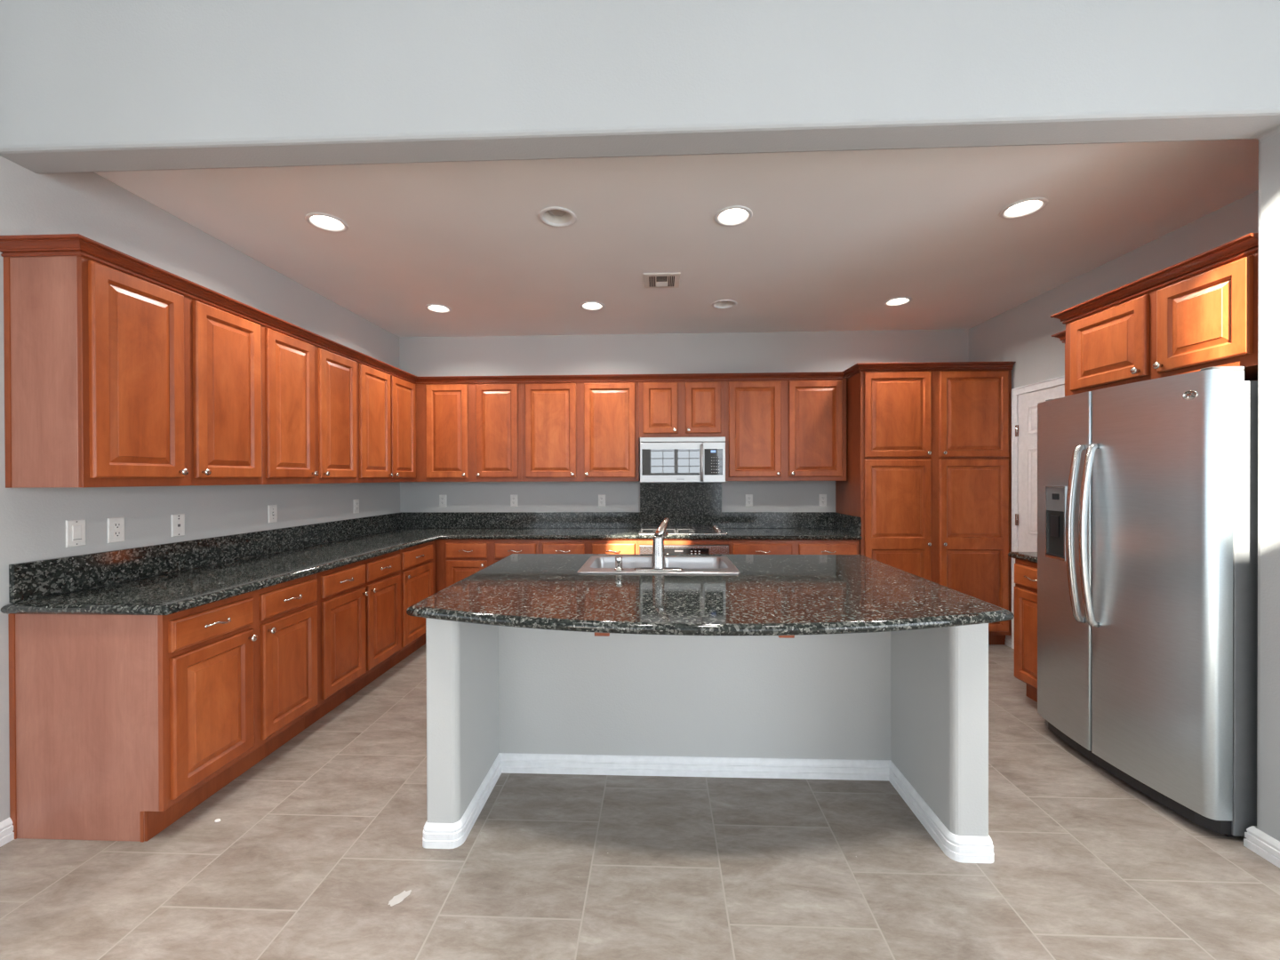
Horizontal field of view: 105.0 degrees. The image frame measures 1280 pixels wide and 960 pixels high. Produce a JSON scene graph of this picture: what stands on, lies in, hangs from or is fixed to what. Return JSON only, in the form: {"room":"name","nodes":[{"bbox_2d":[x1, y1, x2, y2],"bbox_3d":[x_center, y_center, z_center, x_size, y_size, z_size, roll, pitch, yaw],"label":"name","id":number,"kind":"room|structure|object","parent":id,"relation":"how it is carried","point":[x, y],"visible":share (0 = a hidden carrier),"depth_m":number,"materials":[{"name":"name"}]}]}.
{"room":"kitchen","nodes":[
{"label":"kitchen","id":0,"kind":"room"},
{"bbox_2d":[0,155,399,822],"bbox_3d":[-2.487,-2.312,3.006,0.150,7.400,3.836,0,0,2],"label":"wall","id":1,"kind":"structure","parent":0,"point":[90,205],"depth_m":2.41,"materials":[{"name":"grey paint"}]},
{"bbox_2d":[0,817,14,847],"bbox_3d":[-2.451,1.352,1.503,0.017,0.085,0.803,0,0,2],"label":"baseboard","id":2,"kind":"structure","parent":1,"relation":"attached to","point":[6,828],"depth_m":1.88,"materials":[{"name":"white paint"}]},
{"bbox_2d":[65,519,86,547],"bbox_3d":[-2.433,0.229,2.119,0.009,0.115,0.071,0,0,2],"label":"light switch","id":3,"kind":"object","parent":1,"relation":"attached to","point":[75,529],"visible":1,"depth_m":2.11,"materials":[{"name":"white plastic"}]},
{"bbox_2d":[106,516,124,543],"bbox_3d":[-2.428,0.231,2.276,0.009,0.115,0.071,0,0,2],"label":"wall outlet","id":4,"kind":"object","parent":1,"relation":"attached to","point":[116,525],"visible":1,"depth_m":2.27,"materials":[{"name":"white plastic"}]},
{"bbox_2d":[112,522,121,528],"bbox_3d":[-2.425,0.212,2.276,0.002,0.029,0.034,0,0,2],"label":"receptacle","id":5,"kind":"object","parent":4,"relation":"attached to","point":[116,525],"depth_m":2.28,"materials":[{"name":"white plastic"}]},
{"bbox_2d":[112,530,121,537],"bbox_3d":[-2.425,0.251,2.276,0.002,0.029,0.034,0,0,2],"label":"receptacle","id":6,"kind":"object","parent":4,"relation":"attached to","point":[116,533],"depth_m":2.28,"materials":[{"name":"white plastic"}]},
{"bbox_2d":[3,256,262,487],"bbox_3d":[-2.252,-0.422,2.309,0.360,0.899,0.854,0,0,2],"label":"upper cabinet","id":7,"kind":"object","parent":1,"relation":"attached to","point":[114,378],"visible":0.98,"depth_m":2.00,"materials":[{"name":"brown wood"}]},
{"bbox_2d":[0,233,844,383],"bbox_3d":[-0.335,-0.899,3.079,4.134,0.060,2.630,0,0,2],"label":"crown molding","id":8,"kind":"structure","parent":7,"relation":"attached to","point":[61,244],"depth_m":2.76,"materials":[{"name":"brown wood"}]},
{"bbox_2d":[170,513,184,536],"bbox_3d":[-2.417,0.237,2.570,0.008,0.115,0.071,0,0,2],"label":"jack plate","id":9,"kind":"object","parent":1,"relation":"attached to","point":[178,521],"visible":1,"depth_m":2.57,"materials":[{"name":"white plastic"}]},
{"bbox_2d":[8,512,400,602],"bbox_3d":[-2.381,0.396,3.330,0.020,0.150,2.860,0,0,2],"label":"backsplash","id":10,"kind":"structure","parent":1,"relation":"attached to","point":[34,580],"depth_m":2.48,"materials":[{"name":"stone"}]},
{"bbox_2d":[267,504,277,522],"bbox_3d":[-2.388,0.220,3.199,0.016,0.115,0.071,0,0,2],"label":"electrical outlet","id":11,"kind":"object","parent":1,"relation":"attached to","point":[272,508],"visible":1,"depth_m":3.19,"materials":[{"name":"white plastic"}]},
{"bbox_2d":[260,324,357,484],"bbox_3d":[-2.219,-0.426,3.166,0.360,0.899,0.859,0,0,2],"label":"upper cabinet","id":12,"kind":"object","parent":1,"relation":"attached to","point":[308,391],"visible":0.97,"depth_m":3.06,"materials":[{"name":"brown wood"}]},
{"bbox_2d":[353,498,359,512],"bbox_3d":[-2.358,0.217,4.082,0.009,0.115,0.071,0,0,2],"label":"wall outlet","id":13,"kind":"object","parent":1,"relation":"attached to","point":[356,501],"visible":1,"depth_m":4.08,"materials":[{"name":"white plastic"}]},
{"bbox_2d":[356,361,415,482],"bbox_3d":[-2.180,-0.430,4.182,0.360,0.899,1.173,0,0,2],"label":"upper cabinet","id":14,"kind":"object","parent":1,"relation":"attached to","point":[386,403],"visible":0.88,"depth_m":3.94,"materials":[{"name":"brown wood"}]},
{"bbox_2d":[0,643,1279,959],"bbox_3d":[-0.552,1.455,-0.155,9.900,0.120,10.036,0,0,2],"label":"floor","id":15,"kind":"structure","parent":0,"point":[308,851],"depth_m":1.74,"materials":[{"name":"tile"}]},
{"bbox_2d":[8,574,317,842],"bbox_3d":[-2.095,0.953,2.312,0.665,0.874,0.848,0,0,2],"label":"base cabinet","id":16,"kind":"object","parent":15,"relation":"on","point":[120,726],"visible":0.99,"depth_m":1.90,"materials":[{"name":"brown wood"}]},
{"bbox_2d":[304,550,400,728],"bbox_3d":[-2.062,0.949,3.175,0.665,0.874,0.879,0,0,2],"label":"base cabinet","id":17,"kind":"object","parent":15,"relation":"on","point":[358,603],"visible":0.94,"depth_m":3.06,"materials":[{"name":"brown wood"}]},
{"bbox_2d":[388,889,411,906],"bbox_3d":[-0.797,1.388,1.630,0.075,0.001,0.038,0,0,-44],"label":"smear","id":18,"kind":"object","parent":15,"relation":"on","point":[396,900],"visible":1,"depth_m":1.63,"materials":[{"name":"white"}]},
{"bbox_2d":[391,540,436,667],"bbox_3d":[-2.023,0.945,4.192,0.665,0.874,1.153,0,0,2],"label":"base cabinet","id":19,"kind":"object","parent":15,"relation":"on","point":[417,563],"visible":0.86,"depth_m":3.80,"materials":[{"name":"brown wood"}]},
{"bbox_2d":[435,539,538,592],"bbox_3d":[-1.287,0.942,4.429,0.887,0.874,0.626,0,0,2],"label":"base cabinet","id":20,"kind":"object","parent":15,"relation":"on","point":[456,560],"visible":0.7,"depth_m":4.16,"materials":[{"name":"brown wood"}]},
{"bbox_2d":[538,539,637,553],"bbox_3d":[-0.427,0.939,4.396,0.832,0.874,0.626,0,0,2],"label":"base cabinet","id":21,"kind":"object","parent":15,"relation":"on","point":[545,546],"visible":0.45,"depth_m":4.12,"materials":[{"name":"brown wood"}]},
{"bbox_2d":[637,539,731,554],"bbox_3d":[0.381,0.936,4.388,0.781,0.873,0.570,0,0,2],"label":"base cabinet","id":22,"kind":"object","parent":15,"relation":"on","point":[728,542],"visible":0.2,"depth_m":4.10,"materials":[{"name":"brown wood"}]},
{"bbox_2d":[640,544,728,554],"bbox_3d":[0.377,0.877,4.320,0.739,0.664,0.600,0,0,2],"label":"wall oven","id":23,"kind":"object","parent":22,"relation":"in","point":[668,549],"visible":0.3,"depth_m":4.08,"materials":[{"name":"grey metal"}]},
{"bbox_2d":[422,617,994,863],"bbox_3d":[0.250,0.945,2.386,2.120,0.874,1.430,0,0,2],"label":"kitchen island","id":24,"kind":"object","parent":15,"relation":"on","point":[908,709],"visible":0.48,"depth_m":2.28,"materials":[{"name":"paint"}]},
{"bbox_2d":[406,553,1014,635],"bbox_3d":[0.251,0.487,2.338,2.212,0.040,1.498,0,0,2],"label":"island countertop","id":25,"kind":"structure","parent":24,"relation":"on","point":[772,595],"depth_m":1.92,"materials":[{"name":"stone"}]},
{"bbox_2d":[577,555,740,574],"bbox_3d":[0.102,0.553,2.704,0.822,0.191,0.522,0,0,2],"label":"sink","id":26,"kind":"object","parent":25,"relation":"in","point":[690,564],"visible":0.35,"depth_m":2.91,"materials":[{"name":"metal"}]},
{"bbox_2d":[614,556,623,570],"bbox_3d":[-0.109,0.427,2.511,0.048,0.069,0.047,0,0,2],"label":"sprayer","id":27,"kind":"object","parent":26,"relation":"on","point":[618,559],"visible":1,"depth_m":2.50,"materials":[{"name":"silver metal"}]},
{"bbox_2d":[633,517,682,570],"bbox_3d":[0.097,0.328,2.585,0.250,0.264,0.209,0,0,2],"label":"faucet","id":28,"kind":"object","parent":26,"relation":"on","point":[658,544],"visible":1,"depth_m":2.49,"materials":[{"name":"silver metal"}]},
{"bbox_2d":[730,539,859,554],"bbox_3d":[1.295,0.934,4.330,1.049,0.874,0.626,0,0,2],"label":"base cabinet","id":29,"kind":"object","parent":15,"relation":"on","point":[739,547],"visible":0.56,"depth_m":4.05,"materials":[{"name":"brown wood"}]},
{"bbox_2d":[0,482,862,615],"bbox_3d":[-0.303,0.272,3.248,4.179,0.466,2.906,0,0,2],"label":"countertop","id":30,"kind":"structure","parent":29,"relation":"on","point":[167,593],"depth_m":3.12,"materials":[{"name":"stone"}]},
{"bbox_2d":[638,524,727,534],"bbox_3d":[0.370,0.437,4.379,0.755,0.043,0.500,0,0,2],"label":"cooktop","id":31,"kind":"object","parent":30,"relation":"in","point":[644,530],"visible":0.87,"depth_m":4.28,"materials":[{"name":"metal"}]},
{"bbox_2d":[835,361,1015,644],"bbox_3d":[2.411,0.207,4.285,1.256,2.322,0.623,0,0,2],"label":"pantry cabinet","id":32,"kind":"object","parent":15,"relation":"on","point":[928,481],"visible":0.87,"depth_m":4.01,"materials":[{"name":"brown wood"}]},
{"bbox_2d":[1014,558,1037,702],"bbox_3d":[2.653,0.936,2.939,0.650,0.874,0.341,0,0,2],"label":"base cabinet","id":33,"kind":"object","parent":15,"relation":"on","point":[1025,572],"visible":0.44,"depth_m":3.01,"materials":[{"name":"brown wood"}]},
{"bbox_2d":[1008,552,1037,563],"bbox_3d":[2.664,0.477,2.952,0.624,0.040,0.362,0,0,2],"label":"countertop","id":34,"kind":"structure","parent":33,"relation":"on","point":[1029,556],"depth_m":3.03,"materials":[{"name":"stone"}]},
{"bbox_2d":[1037,366,1257,837],"bbox_3d":[2.503,0.468,2.291,0.879,1.816,0.876,0,0,2],"label":"refrigerator","id":35,"kind":"object","parent":15,"relation":"on","point":[1148,490],"visible":1,"depth_m":2.03,"materials":[{"name":"grey metal"}]},
{"bbox_2d":[0,0,1279,841],"bbox_3d":[0.903,-2.317,1.794,6.819,7.400,0.153,0,0,2],"label":"wall","id":36,"kind":"structure","parent":0,"point":[86,85],"depth_m":1.77,"materials":[{"name":"grey paint"}]},
{"bbox_2d":[1243,825,1279,868],"bbox_3d":[3.222,1.333,1.720,1.902,0.085,0.187,0,0,2],"label":"baseboard","id":37,"kind":"structure","parent":36,"relation":"attached to","point":[1257,841],"depth_m":1.79,"materials":[{"name":"white paint"}]},
{"bbox_2d":[95,138,1258,337],"bbox_3d":[0.305,-1.399,3.310,5.600,0.020,2.922,0,0,2],"label":"ceiling","id":38,"kind":"structure","parent":0,"point":[830,237],"depth_m":2.73,"materials":[{"name":"paint"}]},
{"bbox_2d":[304,212,349,232],"bbox_3d":[-1.675,-1.435,2.628,0.200,0.126,0.200,0,0,2],"label":"recessed light","id":39,"kind":"object","parent":38,"relation":"in","point":[326,222],"visible":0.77,"depth_m":2.65,"materials":[{"name":"white glass"}]},
{"bbox_2d":[424,304,451,312],"bbox_3d":[-1.625,-1.440,3.960,0.200,0.126,0.200,0,0,2],"label":"recessed light","id":40,"kind":"object","parent":38,"relation":"in","point":[434,308],"visible":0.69,"depth_m":3.99,"materials":[{"name":"white glass"}]},
{"bbox_2d":[538,207,576,227],"bbox_3d":[-0.433,-1.438,2.580,0.200,0.126,0.200,0,0,2],"label":"recessed light","id":41,"kind":"object","parent":38,"relation":"in","point":[557,217],"visible":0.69,"depth_m":2.62,"materials":[{"name":"white paint"}]},
{"bbox_2d":[579,301,604,311],"bbox_3d":[-0.381,-1.444,3.912,0.200,0.126,0.200,0,0,2],"label":"recessed light","id":42,"kind":"object","parent":38,"relation":"in","point":[592,306],"visible":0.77,"depth_m":3.94,"materials":[{"name":"white glass"}]},
{"bbox_2d":[643,272,680,287],"bbox_3d":[0.152,-1.382,3.411,0.250,0.012,0.244,0,0,2],"label":"ceiling vent","id":43,"kind":"object","parent":38,"relation":"in","point":[651,280],"visible":1,"depth_m":3.39,"materials":[{"name":"white metal"}]},
{"bbox_2d":[712,299,736,309],"bbox_3d":[0.668,-1.447,3.881,0.200,0.126,0.200,0,0,2],"label":"recessed light","id":44,"kind":"object","parent":38,"relation":"in","point":[723,304],"visible":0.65,"depth_m":3.93,"materials":[{"name":"white paint"}]},
{"bbox_2d":[713,205,752,226],"bbox_3d":[0.489,-1.441,2.576,0.200,0.126,0.200,0,0,2],"label":"recessed light","id":45,"kind":"object","parent":38,"relation":"in","point":[731,216],"visible":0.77,"depth_m":2.60,"materials":[{"name":"white glass"}]},
{"bbox_2d":[883,296,911,306],"bbox_3d":[2.013,-1.451,3.834,0.200,0.126,0.200,0,0,2],"label":"recessed light","id":46,"kind":"object","parent":38,"relation":"in","point":[900,300],"visible":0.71,"depth_m":3.87,"materials":[{"name":"white glass"}]},
{"bbox_2d":[999,197,1048,219],"bbox_3d":[1.959,-1.446,2.508,0.200,0.126,0.200,0,0,2],"label":"recessed light","id":47,"kind":"object","parent":38,"relation":"in","point":[1025,207],"visible":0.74,"depth_m":2.52,"materials":[{"name":"white glass"}]},
{"bbox_2d":[399,328,967,511],"bbox_3d":[0.432,-2.328,4.738,5.550,7.400,0.150,0,0,2],"label":"wall","id":48,"kind":"structure","parent":0,"point":[782,351],"depth_m":4.69,"materials":[{"name":"grey paint"}]},
{"bbox_2d":[439,495,446,506],"bbox_3d":[-1.913,0.201,4.759,0.071,0.115,0.009,0,0,2],"label":"wall outlet","id":49,"kind":"object","parent":48,"relation":"attached to","point":[442,498],"visible":1,"depth_m":4.76,"materials":[{"name":"white plastic"}]},
{"bbox_2d":[416,383,521,481],"bbox_3d":[-1.548,-0.433,4.570,0.972,0.899,0.352,0,0,2],"label":"upper cabinet","id":50,"kind":"object","parent":48,"relation":"attached to","point":[465,432],"visible":0.98,"depth_m":4.43,"materials":[{"name":"brown wood"}]},
{"bbox_2d":[510,495,517,506],"bbox_3d":[-1.217,0.199,4.732,0.071,0.115,0.009,0,0,2],"label":"wall outlet","id":51,"kind":"object","parent":48,"relation":"attached to","point":[513,498],"visible":1,"depth_m":4.73,"materials":[{"name":"white plastic"}]},
{"bbox_2d":[399,512,639,527],"bbox_3d":[-1.167,0.386,4.725,2.338,0.150,0.022,0,0,2],"label":"backsplash","id":52,"kind":"structure","parent":48,"relation":"attached to","point":[408,519],"depth_m":4.71,"materials":[{"name":"stone"}]},
{"bbox_2d":[521,382,639,481],"bbox_3d":[-0.534,-0.436,4.531,1.056,0.899,0.352,0,0,2],"label":"upper cabinet","id":53,"kind":"object","parent":48,"relation":"attached to","point":[574,431],"visible":1,"depth_m":4.39,"materials":[{"name":"brown wood"}]},
{"bbox_2d":[598,494,605,506],"bbox_3d":[-0.366,0.197,4.700,0.071,0.115,0.009,0,0,2],"label":"wall outlet","id":54,"kind":"object","parent":48,"relation":"attached to","point":[601,497],"visible":1,"depth_m":4.70,"materials":[{"name":"white plastic"}]},
{"bbox_2d":[639,381,725,439],"bbox_3d":[0.377,-0.634,4.495,0.767,0.510,0.352,0,0,2],"label":"upper cabinet","id":55,"kind":"object","parent":48,"relation":"attached to","point":[667,409],"visible":0.98,"depth_m":4.36,"materials":[{"name":"brown wood"}]},
{"bbox_2d":[640,436,725,482],"bbox_3d":[0.377,-0.177,4.442,0.743,0.396,0.462,0,0,2],"label":"microwave","id":56,"kind":"object","parent":55,"relation":"attached to","point":[662,460],"visible":1,"depth_m":4.27,"materials":[{"name":"grey metal"}]},
{"bbox_2d":[745,494,752,506],"bbox_3d":[1.035,0.193,4.646,0.071,0.115,0.009,0,0,2],"label":"wall outlet","id":57,"kind":"object","parent":48,"relation":"attached to","point":[748,497],"visible":1,"depth_m":4.64,"materials":[{"name":"white plastic"}]},
{"bbox_2d":[721,512,833,527],"bbox_3d":[1.296,0.379,4.630,1.046,0.150,0.022,0,0,2],"label":"backsplash","id":58,"kind":"structure","parent":48,"relation":"attached to","point":[729,519],"depth_m":4.62,"materials":[{"name":"stone"}]},
{"bbox_2d":[725,378,846,480],"bbox_3d":[1.291,-0.442,4.460,1.059,0.899,0.352,0,0,2],"label":"upper cabinet","id":59,"kind":"object","parent":48,"relation":"attached to","point":[776,430],"visible":0.98,"depth_m":4.32,"materials":[{"name":"brown wood"}]},
{"bbox_2d":[818,494,826,506],"bbox_3d":[1.723,0.191,4.619,0.071,0.115,0.009,0,0,2],"label":"wall outlet","id":60,"kind":"object","parent":48,"relation":"attached to","point":[822,498],"visible":1,"depth_m":4.62,"materials":[{"name":"white plastic"}]},
{"bbox_2d":[833,512,861,535],"bbox_3d":[1.818,0.379,4.327,0.021,0.150,0.588,0,0,2],"label":"backsplash","id":61,"kind":"structure","parent":48,"relation":"attached to","point":[850,524],"depth_m":4.27,"materials":[{"name":"stone"}]},
{"bbox_2d":[968,190,1258,636],"bbox_3d":[3.074,-2.330,3.164,0.150,7.400,2.792,0,0,2],"label":"wall","id":62,"kind":"structure","parent":0,"point":[1021,334],"depth_m":3.46,"materials":[{"name":"grey paint"}]},
{"bbox_2d":[1004,635,1011,647],"bbox_3d":[3.043,1.323,4.259,0.017,0.085,0.536,0,0,2],"label":"baseboard","id":63,"kind":"structure","parent":62,"relation":"attached to","point":[1008,638],"depth_m":4.04,"materials":[{"name":"white paint"}]},
{"bbox_2d":[1011,376,1064,648],"bbox_3d":[3.007,0.317,3.554,0.028,2.105,0.852,0,0,2],"label":"door","id":64,"kind":"structure","parent":62,"relation":"in","point":[1025,399],"depth_m":3.84,"materials":[{"name":"white paint"}]},
{"bbox_2d":[1050,232,1258,396],"bbox_3d":[2.639,-0.685,2.304,0.661,0.491,0.944,0,0,2],"label":"upper cabinet","id":65,"kind":"object","parent":62,"relation":"attached to","point":[1200,311],"visible":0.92,"depth_m":2.16,"materials":[{"name":"brown wood"}]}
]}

